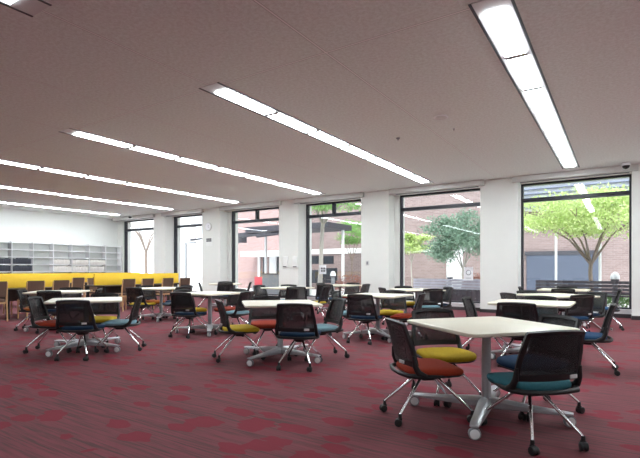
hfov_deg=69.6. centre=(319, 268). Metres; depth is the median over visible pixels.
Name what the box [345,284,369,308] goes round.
chair
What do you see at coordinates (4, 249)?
bookshelf
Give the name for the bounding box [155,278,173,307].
wooden chair
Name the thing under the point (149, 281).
wooden chair
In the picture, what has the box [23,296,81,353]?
chair
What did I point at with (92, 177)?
diffuser
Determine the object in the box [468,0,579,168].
recessed light
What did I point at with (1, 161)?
diffuser
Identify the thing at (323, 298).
chair
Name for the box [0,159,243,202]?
recessed light
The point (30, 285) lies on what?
wooden chair
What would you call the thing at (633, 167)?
roller blind
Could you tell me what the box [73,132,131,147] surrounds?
diffuser
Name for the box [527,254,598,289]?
shutter
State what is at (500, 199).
pillar
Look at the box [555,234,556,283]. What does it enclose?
pole
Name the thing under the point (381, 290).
chair
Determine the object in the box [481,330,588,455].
chair
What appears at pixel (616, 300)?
chair
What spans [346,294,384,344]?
chair
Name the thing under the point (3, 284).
wooden chair
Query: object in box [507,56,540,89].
diffuser
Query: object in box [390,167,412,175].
diffuser
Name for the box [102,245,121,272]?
bookshelf
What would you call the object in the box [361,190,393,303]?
pillar
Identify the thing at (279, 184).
diffuser
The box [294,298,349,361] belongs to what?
chair
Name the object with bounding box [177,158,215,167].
diffuser
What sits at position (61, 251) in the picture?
bookshelf
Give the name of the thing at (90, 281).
wooden chair
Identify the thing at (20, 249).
bookshelf
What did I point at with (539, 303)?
square table
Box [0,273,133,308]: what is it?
desk
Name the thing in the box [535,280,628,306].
garden bench
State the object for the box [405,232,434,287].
young tree
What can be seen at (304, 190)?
diffuser
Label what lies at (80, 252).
bookshelf
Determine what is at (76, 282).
wooden chair
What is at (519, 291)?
chair
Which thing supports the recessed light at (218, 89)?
in the ceiling
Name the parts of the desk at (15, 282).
leg, modesty panel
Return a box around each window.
[124,217,153,272]
[172,213,201,296]
[227,205,278,295]
[306,197,360,303]
[392,186,479,310]
[519,172,631,317]
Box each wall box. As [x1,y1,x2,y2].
[282,256,287,267]
[292,256,297,267]
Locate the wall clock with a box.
[205,222,211,230]
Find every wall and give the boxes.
[0,208,117,245]
[118,221,130,272]
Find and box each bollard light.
[330,271,335,290]
[447,271,452,284]
[610,272,619,306]
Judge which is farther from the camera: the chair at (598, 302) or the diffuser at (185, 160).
the diffuser at (185, 160)
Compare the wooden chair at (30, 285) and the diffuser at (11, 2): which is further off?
the wooden chair at (30, 285)
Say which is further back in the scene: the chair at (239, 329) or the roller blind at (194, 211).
the roller blind at (194, 211)
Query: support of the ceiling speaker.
attached to the ceiling
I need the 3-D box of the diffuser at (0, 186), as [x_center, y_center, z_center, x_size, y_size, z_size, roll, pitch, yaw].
[-9.107,-2.338,13.039,0.210,0.016,1.003,0,0,33]
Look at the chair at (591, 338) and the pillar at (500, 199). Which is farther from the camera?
the pillar at (500, 199)
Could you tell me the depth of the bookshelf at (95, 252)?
20.75 m
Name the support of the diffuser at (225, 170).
attached to the recessed light at (70, 131)
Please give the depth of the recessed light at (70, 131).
9.61 m
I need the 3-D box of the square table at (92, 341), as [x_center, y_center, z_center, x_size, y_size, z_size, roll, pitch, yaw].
[-3.330,0.790,6.550,0.940,0.720,0.940,0,0,-23]
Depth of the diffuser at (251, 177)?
11.98 m
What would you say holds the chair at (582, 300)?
on the floor
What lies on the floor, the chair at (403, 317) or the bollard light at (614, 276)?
the chair at (403, 317)
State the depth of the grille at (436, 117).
7.08 m
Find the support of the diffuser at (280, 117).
attached to the recessed light at (218, 89)
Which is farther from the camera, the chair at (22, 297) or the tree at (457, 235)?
the tree at (457, 235)
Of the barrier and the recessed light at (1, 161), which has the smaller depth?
the recessed light at (1, 161)
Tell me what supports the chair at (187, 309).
on the floor
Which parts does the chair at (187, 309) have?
frame, seat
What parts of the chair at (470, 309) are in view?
frame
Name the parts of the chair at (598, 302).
frame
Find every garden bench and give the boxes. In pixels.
[413,279,479,296]
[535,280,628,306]
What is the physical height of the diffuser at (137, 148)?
0.016 m
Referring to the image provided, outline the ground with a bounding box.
[192,278,628,306]
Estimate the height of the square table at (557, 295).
0.720 m
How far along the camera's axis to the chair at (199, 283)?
13.36 m
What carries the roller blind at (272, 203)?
attached to the window at (232, 216)
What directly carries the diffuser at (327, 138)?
attached to the recessed light at (218, 89)
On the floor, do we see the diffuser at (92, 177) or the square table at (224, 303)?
the square table at (224, 303)
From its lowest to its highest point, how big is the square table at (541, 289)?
0.720 m
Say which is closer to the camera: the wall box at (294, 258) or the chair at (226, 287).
the chair at (226, 287)
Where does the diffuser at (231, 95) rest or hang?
attached to the recessed light at (218, 89)
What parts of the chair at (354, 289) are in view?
frame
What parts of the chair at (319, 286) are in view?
frame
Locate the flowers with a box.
[335,275,360,294]
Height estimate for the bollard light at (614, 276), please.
1.090 m
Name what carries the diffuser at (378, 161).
attached to the recessed light at (218, 89)
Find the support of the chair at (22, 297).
on the floor
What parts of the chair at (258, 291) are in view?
frame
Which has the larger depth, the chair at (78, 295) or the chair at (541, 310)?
the chair at (78, 295)
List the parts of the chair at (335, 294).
frame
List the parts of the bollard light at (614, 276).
globe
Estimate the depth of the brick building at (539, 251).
20.27 m
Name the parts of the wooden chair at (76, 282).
backrest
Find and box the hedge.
[607,297,628,306]
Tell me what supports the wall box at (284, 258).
attached to the pillar at (292, 216)
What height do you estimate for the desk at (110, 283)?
1.015 m
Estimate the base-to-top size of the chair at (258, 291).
0.767 m
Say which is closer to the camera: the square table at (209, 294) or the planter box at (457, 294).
the square table at (209, 294)
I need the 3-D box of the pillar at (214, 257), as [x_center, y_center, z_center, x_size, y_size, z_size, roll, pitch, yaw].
[-4.000,-0.600,18.126,1.000,3.500,0.800,0,0,33]
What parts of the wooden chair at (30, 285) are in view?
leg, backrest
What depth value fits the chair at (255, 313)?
6.58 m
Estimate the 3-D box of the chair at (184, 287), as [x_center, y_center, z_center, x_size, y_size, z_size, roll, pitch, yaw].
[-3.202,0.766,10.226,0.632,0.767,0.528,0,0,33]
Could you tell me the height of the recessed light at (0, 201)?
0.020 m
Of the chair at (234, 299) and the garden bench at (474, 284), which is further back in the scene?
the garden bench at (474, 284)
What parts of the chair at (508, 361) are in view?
seat, frame, leg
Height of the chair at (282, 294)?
0.767 m
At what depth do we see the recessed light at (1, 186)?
14.99 m
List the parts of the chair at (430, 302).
seat, frame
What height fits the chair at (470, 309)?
0.767 m
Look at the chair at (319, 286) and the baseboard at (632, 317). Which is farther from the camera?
the chair at (319, 286)
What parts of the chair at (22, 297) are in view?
frame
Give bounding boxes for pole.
[185,242,196,277]
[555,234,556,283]
[599,226,600,287]
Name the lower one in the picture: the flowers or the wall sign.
the flowers
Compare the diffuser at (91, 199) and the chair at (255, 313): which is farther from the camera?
the diffuser at (91, 199)
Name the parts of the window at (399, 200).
skirting, sill panel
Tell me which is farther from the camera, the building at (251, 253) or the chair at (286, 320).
the building at (251, 253)
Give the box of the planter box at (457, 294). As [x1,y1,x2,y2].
[435,289,479,301]
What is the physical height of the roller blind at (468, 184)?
0.160 m
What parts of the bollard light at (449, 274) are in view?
globe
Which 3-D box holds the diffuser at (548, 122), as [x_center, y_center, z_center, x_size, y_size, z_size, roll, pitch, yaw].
[3.647,-2.338,7.334,0.210,0.016,1.003,0,0,33]
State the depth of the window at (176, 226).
19.62 m
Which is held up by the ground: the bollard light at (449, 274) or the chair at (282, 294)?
the bollard light at (449, 274)
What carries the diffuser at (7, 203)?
attached to the recessed light at (0, 201)
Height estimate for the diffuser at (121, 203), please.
0.016 m
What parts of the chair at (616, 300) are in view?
frame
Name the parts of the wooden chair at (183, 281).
backrest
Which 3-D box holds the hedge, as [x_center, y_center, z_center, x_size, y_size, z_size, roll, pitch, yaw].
[7.854,0.929,13.139,3.075,0.506,0.704,0,0,33]
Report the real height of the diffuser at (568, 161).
0.016 m
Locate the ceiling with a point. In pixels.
(367, 74)
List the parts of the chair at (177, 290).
frame, seat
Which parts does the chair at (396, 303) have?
seat, frame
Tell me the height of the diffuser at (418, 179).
0.016 m
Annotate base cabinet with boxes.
[261,273,278,293]
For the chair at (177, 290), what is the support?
on the floor
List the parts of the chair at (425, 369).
leg, frame, leg, seat, leg, leg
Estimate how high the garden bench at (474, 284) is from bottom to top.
0.845 m
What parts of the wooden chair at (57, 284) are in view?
backrest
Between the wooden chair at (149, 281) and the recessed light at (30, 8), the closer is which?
the recessed light at (30, 8)
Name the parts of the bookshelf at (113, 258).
panel, panel, panel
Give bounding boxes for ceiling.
[0,0,639,218]
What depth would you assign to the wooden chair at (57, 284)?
11.02 m
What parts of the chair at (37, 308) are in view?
leg, frame, seat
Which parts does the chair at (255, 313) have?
leg, seat, frame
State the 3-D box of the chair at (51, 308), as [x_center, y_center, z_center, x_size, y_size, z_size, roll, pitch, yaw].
[-4.868,0.766,8.481,0.528,0.767,0.632,0,0,-4]
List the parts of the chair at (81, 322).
leg, frame, seat, leg, leg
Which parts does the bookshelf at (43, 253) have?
panel, panel, panel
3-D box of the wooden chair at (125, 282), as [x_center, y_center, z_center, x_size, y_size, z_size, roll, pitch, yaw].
[-5.404,0.711,12.714,0.497,0.882,0.424,0,0,33]
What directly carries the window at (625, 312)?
on the floor
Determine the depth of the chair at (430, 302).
9.11 m
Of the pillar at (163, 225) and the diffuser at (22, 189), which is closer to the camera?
the diffuser at (22, 189)
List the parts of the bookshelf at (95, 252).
panel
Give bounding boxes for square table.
[22,290,89,331]
[44,297,121,356]
[138,287,188,321]
[175,291,240,336]
[208,283,241,305]
[242,300,322,366]
[261,286,314,313]
[318,284,361,311]
[341,293,413,342]
[389,288,445,325]
[407,316,578,439]
[487,299,575,358]
[516,293,599,320]
[537,288,590,326]
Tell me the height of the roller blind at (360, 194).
0.160 m
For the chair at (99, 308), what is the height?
0.767 m
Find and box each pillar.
[154,213,179,286]
[202,208,226,290]
[279,200,311,298]
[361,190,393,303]
[480,178,520,309]
[632,165,639,315]
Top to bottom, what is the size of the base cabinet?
0.980 m
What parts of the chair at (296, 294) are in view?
frame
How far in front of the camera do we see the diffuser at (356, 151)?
9.20 m
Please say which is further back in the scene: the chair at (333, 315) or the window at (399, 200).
the window at (399, 200)
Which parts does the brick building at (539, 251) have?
door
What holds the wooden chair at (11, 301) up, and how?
on the floor
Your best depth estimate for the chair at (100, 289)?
8.96 m
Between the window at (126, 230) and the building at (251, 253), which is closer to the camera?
the window at (126, 230)
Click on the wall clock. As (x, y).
(208, 226)
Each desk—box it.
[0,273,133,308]
[0,274,59,318]
[84,273,178,307]
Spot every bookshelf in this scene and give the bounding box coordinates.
[0,241,12,272]
[8,241,33,272]
[29,242,53,272]
[50,243,72,272]
[68,244,89,294]
[88,245,105,272]
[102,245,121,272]
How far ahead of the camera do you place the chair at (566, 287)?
10.35 m
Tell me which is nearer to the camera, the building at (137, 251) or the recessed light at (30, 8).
the recessed light at (30, 8)
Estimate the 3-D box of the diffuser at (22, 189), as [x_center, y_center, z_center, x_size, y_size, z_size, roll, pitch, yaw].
[-8.510,-2.338,13.955,0.210,0.016,1.003,0,0,33]
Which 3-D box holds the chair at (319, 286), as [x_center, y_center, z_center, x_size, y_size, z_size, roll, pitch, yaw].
[0.160,0.766,12.011,0.528,0.767,0.632,0,0,8]
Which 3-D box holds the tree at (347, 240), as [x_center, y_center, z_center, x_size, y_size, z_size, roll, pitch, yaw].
[1.869,-0.695,23.139,2.756,3.734,2.318,0,0,15]
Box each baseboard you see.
[480,309,495,312]
[631,314,639,319]
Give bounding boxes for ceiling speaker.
[434,115,447,119]
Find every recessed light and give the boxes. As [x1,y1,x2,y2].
[0,0,51,16]
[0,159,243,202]
[0,185,177,209]
[0,201,120,215]
[58,128,325,194]
[199,82,433,183]
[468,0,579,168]
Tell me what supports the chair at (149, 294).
on the floor
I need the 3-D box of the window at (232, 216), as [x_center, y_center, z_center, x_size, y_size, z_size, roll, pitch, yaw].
[-2.369,-0.600,17.122,2.830,3.500,0.700,0,0,33]
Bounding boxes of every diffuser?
[0,0,16,4]
[0,160,39,168]
[0,186,18,189]
[7,203,38,206]
[22,189,56,194]
[40,168,85,176]
[60,194,91,198]
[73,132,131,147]
[85,176,124,183]
[91,199,121,202]
[121,203,145,206]
[126,183,158,188]
[130,146,177,158]
[160,189,188,193]
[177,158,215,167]
[189,194,213,198]
[214,168,248,175]
[214,198,236,202]
[215,89,274,114]
[247,176,275,182]
[268,113,315,132]
[274,183,298,188]
[296,189,320,193]
[309,132,347,146]
[342,146,373,157]
[367,158,394,167]
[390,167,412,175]
[408,176,427,182]
[483,7,525,56]
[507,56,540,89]
[524,89,550,112]
[537,113,559,131]
[547,131,565,145]
[554,146,570,157]
[561,157,574,166]
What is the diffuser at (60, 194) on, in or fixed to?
attached to the recessed light at (1, 186)
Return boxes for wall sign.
[206,237,211,245]
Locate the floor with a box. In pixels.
[0,295,639,457]
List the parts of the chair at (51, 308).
frame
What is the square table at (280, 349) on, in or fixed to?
on the floor
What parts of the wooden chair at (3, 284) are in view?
backrest, leg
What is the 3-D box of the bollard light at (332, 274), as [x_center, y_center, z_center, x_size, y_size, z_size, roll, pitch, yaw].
[0.523,0.625,18.520,0.230,1.090,0.230,0,0,33]
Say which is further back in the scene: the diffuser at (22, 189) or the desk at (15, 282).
the diffuser at (22, 189)
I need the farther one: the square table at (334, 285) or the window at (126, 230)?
the window at (126, 230)
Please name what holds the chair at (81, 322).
on the floor
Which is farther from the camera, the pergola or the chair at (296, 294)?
the pergola
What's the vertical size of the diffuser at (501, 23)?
0.016 m
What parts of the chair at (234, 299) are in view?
seat, frame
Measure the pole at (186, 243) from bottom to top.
2.560 m
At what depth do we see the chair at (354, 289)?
13.04 m
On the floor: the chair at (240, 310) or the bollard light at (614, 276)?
the chair at (240, 310)
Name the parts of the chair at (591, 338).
seat, leg, leg, frame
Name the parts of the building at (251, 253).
door post, door post, doorway, door post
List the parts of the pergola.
post, post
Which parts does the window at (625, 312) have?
skirting, sill panel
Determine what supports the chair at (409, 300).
on the floor
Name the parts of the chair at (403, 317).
seat, frame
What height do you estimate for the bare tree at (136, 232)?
4.599 m
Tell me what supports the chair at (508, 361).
on the floor
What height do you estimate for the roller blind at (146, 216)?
0.160 m
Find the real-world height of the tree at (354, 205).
4.579 m
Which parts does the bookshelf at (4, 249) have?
panel, panel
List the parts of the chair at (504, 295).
frame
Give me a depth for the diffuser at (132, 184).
12.99 m
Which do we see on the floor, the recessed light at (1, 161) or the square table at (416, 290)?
the square table at (416, 290)
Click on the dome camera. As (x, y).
(626, 165)
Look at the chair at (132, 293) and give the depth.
9.86 m
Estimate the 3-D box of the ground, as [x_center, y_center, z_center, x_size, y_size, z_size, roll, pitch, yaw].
[8.298,1.260,26.463,75.000,0.180,26.600,0,0,33]
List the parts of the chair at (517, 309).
leg, frame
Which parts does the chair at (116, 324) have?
leg, seat, leg, leg, frame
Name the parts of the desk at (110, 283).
modesty panel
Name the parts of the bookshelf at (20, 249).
panel, panel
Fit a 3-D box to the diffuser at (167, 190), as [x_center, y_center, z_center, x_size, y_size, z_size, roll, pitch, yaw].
[-4.426,-2.338,13.902,0.210,0.016,1.003,0,0,33]
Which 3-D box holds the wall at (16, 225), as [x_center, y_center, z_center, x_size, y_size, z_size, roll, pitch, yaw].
[-14.870,-0.600,13.812,0.200,3.500,19.900,0,0,33]
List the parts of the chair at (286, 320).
leg, frame, seat, leg, leg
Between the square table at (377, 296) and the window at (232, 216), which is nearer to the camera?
the square table at (377, 296)
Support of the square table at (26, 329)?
on the floor
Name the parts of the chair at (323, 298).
frame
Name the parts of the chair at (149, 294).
frame, seat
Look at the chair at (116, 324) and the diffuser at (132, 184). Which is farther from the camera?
the diffuser at (132, 184)
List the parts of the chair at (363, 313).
frame, seat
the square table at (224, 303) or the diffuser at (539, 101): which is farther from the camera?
the square table at (224, 303)
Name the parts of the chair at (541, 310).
frame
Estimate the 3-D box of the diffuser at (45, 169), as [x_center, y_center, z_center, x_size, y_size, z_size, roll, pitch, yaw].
[-6.217,-2.338,11.155,0.210,0.016,1.003,0,0,33]
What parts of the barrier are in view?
panel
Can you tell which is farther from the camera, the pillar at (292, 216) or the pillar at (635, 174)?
the pillar at (292, 216)
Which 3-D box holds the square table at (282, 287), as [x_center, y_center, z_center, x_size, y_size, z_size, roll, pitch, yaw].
[-0.750,0.790,10.750,0.940,0.720,0.940,0,0,33]
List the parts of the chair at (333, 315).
seat, frame, leg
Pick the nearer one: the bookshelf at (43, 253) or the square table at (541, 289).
the square table at (541, 289)
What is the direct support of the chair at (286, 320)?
on the floor
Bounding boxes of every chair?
[0,281,7,320]
[3,301,28,314]
[14,289,51,330]
[17,281,44,319]
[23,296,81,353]
[35,290,63,333]
[50,280,69,316]
[54,300,108,360]
[55,287,81,318]
[71,277,84,296]
[81,293,119,346]
[87,278,96,294]
[94,288,102,315]
[94,296,145,352]
[116,279,135,311]
[125,287,156,321]
[132,278,153,308]
[138,285,167,318]
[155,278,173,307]
[159,286,191,321]
[162,285,192,317]
[168,292,210,338]
[170,278,190,299]
[172,289,207,332]
[198,282,215,307]
[212,288,246,329]
[212,299,265,362]
[214,291,255,336]
[216,283,233,306]
[248,295,283,355]
[253,285,273,299]
[275,303,322,371]
[278,284,297,299]
[285,287,306,310]
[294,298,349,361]
[313,286,329,320]
[315,284,333,313]
[328,291,368,335]
[343,282,359,299]
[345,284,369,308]
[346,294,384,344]
[371,290,406,334]
[378,287,408,324]
[379,317,473,426]
[385,293,425,340]
[395,286,414,312]
[411,309,480,405]
[414,288,442,308]
[438,287,453,308]
[461,296,511,354]
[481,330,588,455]
[493,314,584,420]
[496,302,537,366]
[500,292,518,339]
[516,290,537,299]
[520,296,558,343]
[551,288,576,313]
[557,286,577,314]
[564,291,606,331]
[565,294,595,343]
[583,303,619,375]
[586,289,624,330]
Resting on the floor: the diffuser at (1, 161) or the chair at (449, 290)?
the chair at (449, 290)
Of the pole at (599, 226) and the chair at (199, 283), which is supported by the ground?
the pole at (599, 226)
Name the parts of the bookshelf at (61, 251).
panel, panel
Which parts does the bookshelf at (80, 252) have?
panel, panel, panel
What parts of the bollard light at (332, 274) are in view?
post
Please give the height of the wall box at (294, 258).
0.380 m
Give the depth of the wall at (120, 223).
21.68 m
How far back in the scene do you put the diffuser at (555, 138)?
8.21 m
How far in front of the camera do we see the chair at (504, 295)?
7.46 m
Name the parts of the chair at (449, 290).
frame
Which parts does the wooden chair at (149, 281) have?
backrest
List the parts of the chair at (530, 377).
leg, seat, leg, frame, leg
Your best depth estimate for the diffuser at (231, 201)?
15.67 m
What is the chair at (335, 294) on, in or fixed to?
on the floor
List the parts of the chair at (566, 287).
frame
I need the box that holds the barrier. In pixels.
[252,277,261,290]
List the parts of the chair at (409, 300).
frame, seat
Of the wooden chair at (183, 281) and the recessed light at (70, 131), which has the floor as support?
the wooden chair at (183, 281)
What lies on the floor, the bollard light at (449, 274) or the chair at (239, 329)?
the chair at (239, 329)
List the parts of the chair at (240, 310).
seat, frame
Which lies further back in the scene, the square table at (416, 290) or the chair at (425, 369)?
the square table at (416, 290)
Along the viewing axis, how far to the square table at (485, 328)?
3.52 m
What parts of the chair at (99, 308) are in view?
frame, seat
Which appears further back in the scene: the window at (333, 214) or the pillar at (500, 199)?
the window at (333, 214)
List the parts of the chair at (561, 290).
frame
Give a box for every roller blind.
[112,214,154,220]
[161,209,203,216]
[219,201,281,210]
[294,192,363,203]
[389,180,484,194]
[512,164,638,182]
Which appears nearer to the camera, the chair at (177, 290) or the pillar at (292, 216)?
the chair at (177, 290)
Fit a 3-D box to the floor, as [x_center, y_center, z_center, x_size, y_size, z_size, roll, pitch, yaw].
[-4.495,1.225,6.929,25.100,0.150,20.100,0,0,33]
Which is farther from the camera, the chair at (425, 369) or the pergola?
the pergola
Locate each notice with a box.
[320,265,325,273]
[464,267,472,279]
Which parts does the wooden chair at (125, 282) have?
leg, backrest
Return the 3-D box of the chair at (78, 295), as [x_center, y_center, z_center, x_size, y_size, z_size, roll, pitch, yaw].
[-5.173,0.766,9.388,0.528,0.767,0.632,0,0,-12]
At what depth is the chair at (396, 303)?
8.29 m
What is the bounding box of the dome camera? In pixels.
[621,162,630,168]
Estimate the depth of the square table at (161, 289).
10.42 m
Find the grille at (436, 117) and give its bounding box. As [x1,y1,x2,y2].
[435,116,446,119]
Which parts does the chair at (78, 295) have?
frame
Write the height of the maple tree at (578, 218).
3.858 m
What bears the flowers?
on the ground
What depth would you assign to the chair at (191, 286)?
10.99 m
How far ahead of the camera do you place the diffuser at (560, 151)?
9.12 m
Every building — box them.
[131,217,195,287]
[238,209,336,287]
[312,178,628,297]
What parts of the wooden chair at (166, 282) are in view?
backrest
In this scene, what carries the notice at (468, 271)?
attached to the window at (399, 200)
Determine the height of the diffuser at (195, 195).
0.016 m
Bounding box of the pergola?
[190,222,351,293]
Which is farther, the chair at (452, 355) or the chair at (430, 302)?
the chair at (430, 302)
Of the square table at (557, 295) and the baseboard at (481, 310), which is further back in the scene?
the baseboard at (481, 310)
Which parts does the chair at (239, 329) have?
frame, leg, leg, seat, leg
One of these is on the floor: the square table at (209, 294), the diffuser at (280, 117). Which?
the square table at (209, 294)
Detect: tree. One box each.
[131,221,153,272]
[312,202,360,282]
[334,218,360,281]
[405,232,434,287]
[417,207,479,278]
[524,182,628,287]
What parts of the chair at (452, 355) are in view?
frame, seat, leg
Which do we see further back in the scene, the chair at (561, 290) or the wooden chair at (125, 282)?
the wooden chair at (125, 282)
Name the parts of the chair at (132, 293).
frame, seat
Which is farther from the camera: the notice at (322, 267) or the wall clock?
the wall clock
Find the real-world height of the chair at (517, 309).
0.767 m
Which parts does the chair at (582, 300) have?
seat, frame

